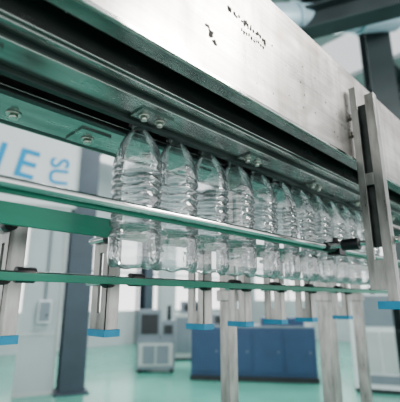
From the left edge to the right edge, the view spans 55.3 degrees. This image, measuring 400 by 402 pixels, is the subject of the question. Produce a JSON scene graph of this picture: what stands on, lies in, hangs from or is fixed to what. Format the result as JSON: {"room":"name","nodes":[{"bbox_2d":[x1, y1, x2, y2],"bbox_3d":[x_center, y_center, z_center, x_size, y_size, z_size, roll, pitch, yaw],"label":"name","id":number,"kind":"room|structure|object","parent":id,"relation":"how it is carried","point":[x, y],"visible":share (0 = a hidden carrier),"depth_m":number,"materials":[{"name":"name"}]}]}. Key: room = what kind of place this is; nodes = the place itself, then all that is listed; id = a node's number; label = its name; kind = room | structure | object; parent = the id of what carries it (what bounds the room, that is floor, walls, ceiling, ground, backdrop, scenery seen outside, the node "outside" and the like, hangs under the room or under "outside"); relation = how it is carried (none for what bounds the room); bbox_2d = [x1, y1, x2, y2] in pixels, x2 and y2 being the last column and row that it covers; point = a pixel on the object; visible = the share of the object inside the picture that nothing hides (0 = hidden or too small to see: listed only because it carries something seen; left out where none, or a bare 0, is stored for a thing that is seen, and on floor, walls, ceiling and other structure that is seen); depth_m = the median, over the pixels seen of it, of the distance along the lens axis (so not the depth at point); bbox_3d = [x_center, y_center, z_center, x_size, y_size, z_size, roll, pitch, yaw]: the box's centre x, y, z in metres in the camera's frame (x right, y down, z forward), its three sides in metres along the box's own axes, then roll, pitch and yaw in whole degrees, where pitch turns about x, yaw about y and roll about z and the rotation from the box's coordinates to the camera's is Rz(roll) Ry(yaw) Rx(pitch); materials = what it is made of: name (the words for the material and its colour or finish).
{"room":"factory floor","nodes":[
{"label":"factory floor","id":0,"kind":"room"},
{"bbox_2d":[0,162,238,355],"bbox_3d":[-7.142,1.051,11.494,26.000,7.000,0.200,14,-20,-43],"label":"wall","id":1,"kind":"structure","parent":0,"point":[127,321],"depth_m":16.21,"materials":[{"name":"paint"}]},
{"bbox_2d":[18,233,219,313],"bbox_3d":[-7.202,1.804,11.212,24.080,3.080,0.070,14,-20,-43],"label":"window","id":2,"kind":"structure","parent":1,"relation":"in","point":[138,249],"depth_m":15.45,"materials":[{"name":"paint"}]},
{"bbox_2d":[0,339,399,401],"bbox_3d":[-0.354,2.762,4.027,26.000,0.100,19.000,14,-20,-43],"label":"floor","id":3,"kind":"structure","parent":0,"point":[111,375],"depth_m":7.49,"materials":[{"name":"teal paint"}]},
{"bbox_2d":[11,228,66,397],"bbox_3d":[-2.909,1.916,7.007,0.660,3.050,0.200,7,-16,-24],"label":"partition panel","id":4,"kind":"object","parent":3,"relation":"on","point":[34,368],"visible":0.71,"depth_m":6.94,"materials":[{"name":"paint"}]},
{"bbox_2d":[52,148,100,396],"bbox_3d":[-2.376,0.093,7.842,0.600,7.000,0.600,7,-16,-24],"label":"steel column","id":5,"kind":"structure","parent":3,"relation":"on","point":[70,381],"depth_m":7.17,"materials":[{"name":"grey metal"}]},
{"bbox_2d":[135,169,153,343],"bbox_3d":[-2.121,2.110,15.529,0.560,7.000,0.560,14,-20,-43],"label":"steel column","id":6,"kind":"structure","parent":3,"relation":"on","point":[146,292],"depth_m":15.24,"materials":[{"name":"grey metal"}]},
{"bbox_2d":[135,305,175,372],"bbox_3d":[-1.060,3.314,9.282,0.900,1.500,0.720,1,-15,-5],"label":"machine","id":7,"kind":"object","parent":3,"relation":"on","point":[155,346],"visible":1,"depth_m":8.94,"materials":[{"name":"metal"}]},
{"bbox_2d":[173,301,197,359],"bbox_3d":[-0.282,3.786,11.280,1.000,1.600,0.815,1,-15,-5],"label":"cabinet","id":8,"kind":"object","parent":3,"relation":"on","point":[182,335],"visible":0.42,"depth_m":10.84,"materials":[{"name":"metal"}]},
{"bbox_2d":[216,221,238,401],"bbox_3d":[0.098,0.853,0.888,0.140,2.000,0.197,14,-20,-43],"label":"support post","id":9,"kind":"object","parent":3,"relation":"on","point":[228,334],"visible":0.34,"depth_m":1.02,"materials":[{"name":"metal"}]},
{"bbox_2d":[0,0,399,236],"bbox_3d":[0.341,-0.112,1.030,2.550,0.251,0.297,14,-20,-43],"label":"conveyor","id":10,"kind":"object","parent":9,"relation":"attached to","point":[238,82],"visible":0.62,"depth_m":0.57,"materials":[{"name":"silver metal"}]},
{"bbox_2d":[107,124,162,268],"bbox_3d":[-0.093,-0.020,0.561,0.074,0.234,0.074,-5,-16,19],"label":"plastic bottle","id":11,"kind":"object","parent":10,"relation":"hanging from","point":[154,241],"visible":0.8,"depth_m":0.57,"materials":[{"name":"clear plastic"}]},
{"bbox_2d":[152,138,197,271],"bbox_3d":[-0.040,-0.006,0.613,0.074,0.234,0.074,-13,-20,41],"label":"plastic bottle","id":12,"kind":"object","parent":10,"relation":"hanging from","point":[191,239],"visible":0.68,"depth_m":0.63,"materials":[{"name":"clear plastic"}]},
{"bbox_2d":[0,270,387,293],"bbox_3d":[0.301,0.226,0.982,2.550,0.013,0.016,14,-20,-43],"label":"rail","id":13,"kind":"object","parent":10,"relation":"attached to","point":[6,275],"visible":0.97,"depth_m":0.61,"materials":[{"name":"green metal"}]},
{"bbox_2d":[0,200,399,275],"bbox_3d":[0.301,0.154,1.001,2.550,0.028,0.018,14,-20,-43],"label":"rail","id":14,"kind":"object","parent":10,"relation":"attached to","point":[14,214],"visible":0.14,"depth_m":0.54,"materials":[{"name":"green metal"}]},
{"bbox_2d":[0,224,37,344],"bbox_3d":[-0.261,0.107,0.536,0.047,0.184,0.157,14,-20,-43],"label":"bracket","id":15,"kind":"object","parent":14,"relation":"attached to","point":[13,239],"visible":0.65,"depth_m":0.55,"materials":[{"name":"metal"}]},
{"bbox_2d":[86,237,145,337],"bbox_3d":[-0.141,0.137,0.653,0.047,0.184,0.157,14,-20,-43],"label":"bracket","id":16,"kind":"object","parent":14,"relation":"attached to","point":[104,324],"visible":0.53,"depth_m":0.67,"materials":[{"name":"metal"}]},
{"bbox_2d":[183,250,241,329],"bbox_3d":[0.029,0.180,0.817,0.047,0.184,0.157,14,-20,-43],"label":"bracket","id":17,"kind":"object","parent":14,"relation":"attached to","point":[201,319],"visible":0.51,"depth_m":0.83,"materials":[{"name":"metal"}]},
{"bbox_2d":[259,258,314,323],"bbox_3d":[0.234,0.232,1.015,0.047,0.184,0.157,14,-20,-43],"label":"bracket","id":18,"kind":"object","parent":14,"relation":"attached to","point":[277,315],"visible":0.41,"depth_m":1.03,"materials":[{"name":"metal"}]},
{"bbox_2d":[0,175,399,265],"bbox_3d":[0.379,0.128,0.927,2.550,0.015,0.017,14,-20,-43],"label":"rail","id":19,"kind":"object","parent":10,"relation":"attached to","point":[8,185],"visible":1,"depth_m":0.48,"materials":[{"name":"silver metal"}]},
{"bbox_2d":[185,150,229,274],"bbox_3d":[0.013,0.007,0.664,0.074,0.234,0.074,-7,-16,25],"label":"plastic bottle","id":20,"kind":"object","parent":10,"relation":"hanging from","point":[223,200],"visible":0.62,"depth_m":0.68,"materials":[{"name":"clear plastic"}]},
{"bbox_2d":[215,161,256,275],"bbox_3d":[0.066,0.021,0.715,0.074,0.234,0.074,12,-19,-38],"label":"plastic bottle","id":21,"kind":"object","parent":10,"relation":"hanging from","point":[248,190],"visible":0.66,"depth_m":0.73,"materials":[{"name":"clear plastic"}]},
{"bbox_2d":[224,192,280,326],"bbox_3d":[0.128,0.072,0.948,0.047,0.459,0.157,14,-20,-43],"label":"bracket","id":22,"kind":"object","parent":10,"relation":"attached to","point":[242,317],"visible":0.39,"depth_m":0.94,"materials":[{"name":"metal"}]},
{"bbox_2d":[240,170,280,277],"bbox_3d":[0.119,0.034,0.766,0.074,0.234,0.074,4,-15,-15],"label":"plastic bottle","id":23,"kind":"object","parent":10,"relation":"hanging from","point":[275,259],"visible":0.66,"depth_m":0.78,"materials":[{"name":"clear plastic"}]},
{"bbox_2d":[262,178,300,278],"bbox_3d":[0.172,0.047,0.817,0.074,0.234,0.074,-3,-15,11],"label":"plastic bottle","id":24,"kind":"object","parent":10,"relation":"hanging from","point":[291,204],"visible":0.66,"depth_m":0.83,"materials":[{"name":"clear plastic"}]},
{"bbox_2d":[281,185,318,280],"bbox_3d":[0.224,0.061,0.868,0.074,0.234,0.074,-5,-15,18],"label":"plastic bottle","id":25,"kind":"object","parent":10,"relation":"hanging from","point":[311,229],"visible":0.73,"depth_m":0.88,"materials":[{"name":"clear plastic"}]},
{"bbox_2d":[299,192,334,281],"bbox_3d":[0.277,0.074,0.919,0.074,0.234,0.074,-11,-18,36],"label":"plastic bottle","id":26,"kind":"object","parent":10,"relation":"hanging from","point":[327,233],"visible":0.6,"depth_m":0.93,"materials":[{"name":"clear plastic"}]},
{"bbox_2d":[291,214,342,321],"bbox_3d":[0.347,0.128,1.159,0.047,0.459,0.157,14,-20,-43],"label":"bracket","id":27,"kind":"object","parent":10,"relation":"attached to","point":[307,314],"visible":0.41,"depth_m":1.14,"materials":[{"name":"metal"}]},
{"bbox_2d":[315,197,349,282],"bbox_3d":[0.330,0.088,0.970,0.074,0.234,0.074,-4,-15,13],"label":"plastic bottle","id":28,"kind":"object","parent":10,"relation":"hanging from","point":[337,213],"visible":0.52,"depth_m":0.98,"materials":[{"name":"clear plastic"}]},
{"bbox_2d":[330,202,361,283],"bbox_3d":[0.383,0.101,1.021,0.074,0.234,0.074,-6,-16,23],"label":"plastic bottle","id":29,"kind":"object","parent":10,"relation":"hanging from","point":[357,266],"visible":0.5,"depth_m":1.03,"materials":[{"name":"clear plastic"}]},
{"bbox_2d":[328,224,374,318],"bbox_3d":[0.517,0.171,1.324,0.047,0.459,0.157,14,-20,-43],"label":"bracket","id":30,"kind":"object","parent":10,"relation":"attached to","point":[344,312],"visible":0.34,"depth_m":1.31,"materials":[{"name":"metal"}]},
{"bbox_2d":[343,207,369,284],"bbox_3d":[0.436,0.114,1.072,0.074,0.234,0.074,-7,-16,26],"label":"plastic bottle","id":31,"kind":"object","parent":10,"relation":"hanging from","point":[360,218],"visible":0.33,"depth_m":1.09,"materials":[{"name":"clear plastic"}]},
{"bbox_2d":[323,87,399,308],"bbox_3d":[0.329,-0.008,0.807,0.073,0.454,0.185,9,-17,-31],"label":"bracket","id":32,"kind":"object","parent":10,"relation":"attached to","point":[373,187],"visible":1,"depth_m":0.74,"materials":[{"name":"metal"}]},
{"bbox_2d":[355,211,380,284],"bbox_3d":[0.488,0.128,1.123,0.074,0.234,0.074,-4,-15,14],"label":"plastic bottle","id":33,"kind":"object","parent":10,"relation":"hanging from","point":[377,250],"visible":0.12,"depth_m":1.14,"materials":[{"name":"clear plastic"}]},
{"bbox_2d":[190,313,319,383],"bbox_3d":[1.165,3.145,8.480,2.640,1.420,1.070,-2,-15,8],"label":"cabinet","id":34,"kind":"object","parent":3,"relation":"on","point":[275,353],"visible":0.77,"depth_m":7.94,"materials":[{"name":"blue metal"}]},
{"bbox_2d":[314,219,342,401],"bbox_3d":[0.494,0.954,1.271,0.140,2.000,0.197,14,-20,-43],"label":"support post","id":35,"kind":"object","parent":3,"relation":"on","point":[327,326],"visible":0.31,"depth_m":1.39,"materials":[{"name":"metal"}]},
{"bbox_2d":[346,227,372,401],"bbox_3d":[0.692,1.004,1.463,0.140,2.000,0.197,14,-20,-43],"label":"support post","id":36,"kind":"object","parent":3,"relation":"on","point":[356,299],"visible":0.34,"depth_m":1.58,"materials":[{"name":"metal"}]},
{"bbox_2d":[349,288,399,394],"bbox_3d":[3.456,2.639,7.398,1.000,1.850,0.850,-5,-16,19],"label":"tall cabinet","id":37,"kind":"object","parent":3,"relation":"on","point":[379,324],"visible":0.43,"depth_m":7.02,"materials":[{"name":"metal"}]},
{"bbox_2d":[358,32,399,370],"bbox_3d":[2.793,-0.501,5.578,0.520,7.000,0.520,-3,-15,10],"label":"steel column","id":38,"kind":"structure","parent":3,"relation":"on","point":[378,67],"depth_m":5.78,"materials":[{"name":"grey metal"}]},
{"bbox_2d":[274,1,399,35],"bbox_3d":[1.237,-2.397,5.051,3.839,1.581,0.450,6,-16,-20],"label":"ventilation duct","id":39,"kind":"object","parent":38,"relation":"attached to","point":[296,11],"visible":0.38,"depth_m":4.93,"materials":[{"name":"silver metal"}]},
{"bbox_2d":[300,0,399,98],"bbox_3d":[2.899,-2.098,6.033,6.017,0.450,3.454,-6,-16,22],"label":"beam","id":40,"kind":"structure","parent":38,"relation":"attached to","point":[330,17],"depth_m":4.76,"materials":[{"name":"grey metal"}]},
{"bbox_2d":[101,0,399,199],"bbox_3d":[-2.121,-3.657,7.539,26.000,0.100,14.000,14,-20,-43],"label":"ceiling","id":41,"kind":"structure","parent":0,"point":[358,75],"depth_m":9.44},
{"bbox_2d":[0,123,80,209],"bbox_3d":[-2.323,-1.977,5.312,1.480,4.180,0.050,6,-16,-22],"label":"hanging sign","id":42,"kind":"object","parent":41,"relation":"hanging from","point":[25,155],"visible":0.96,"depth_m":5.00,"materials":[{"name":"white plastic"}]},
{"bbox_2d":[141,0,399,199],"bbox_3d":[-0.707,-3.022,8.834,22.000,0.480,14.000,14,-20,-43],"label":"roof beams","id":43,"kind":"structure","parent":41,"relation":"attached to","point":[210,196],"depth_m":15.35,"materials":[{"name":"grey metal"}]},
{"bbox_2d":[251,200,350,341],"bbox_3d":[8.909,1.679,13.888,0.200,7.000,19.000,14,-20,-43],"label":"wall","id":44,"kind":"structure","parent":0,"point":[258,308],"depth_m":18.51,"materials":[{"name":"paint"}]},
{"bbox_2d":[253,232,369,300],"bbox_3d":[8.899,1.967,13.801,0.070,3.280,17.480,14,-20,-43],"label":"window","id":45,"kind":"structure","parent":44,"relation":"in","point":[287,283],"depth_m":18.16,"materials":[{"name":"paint"}]}
]}

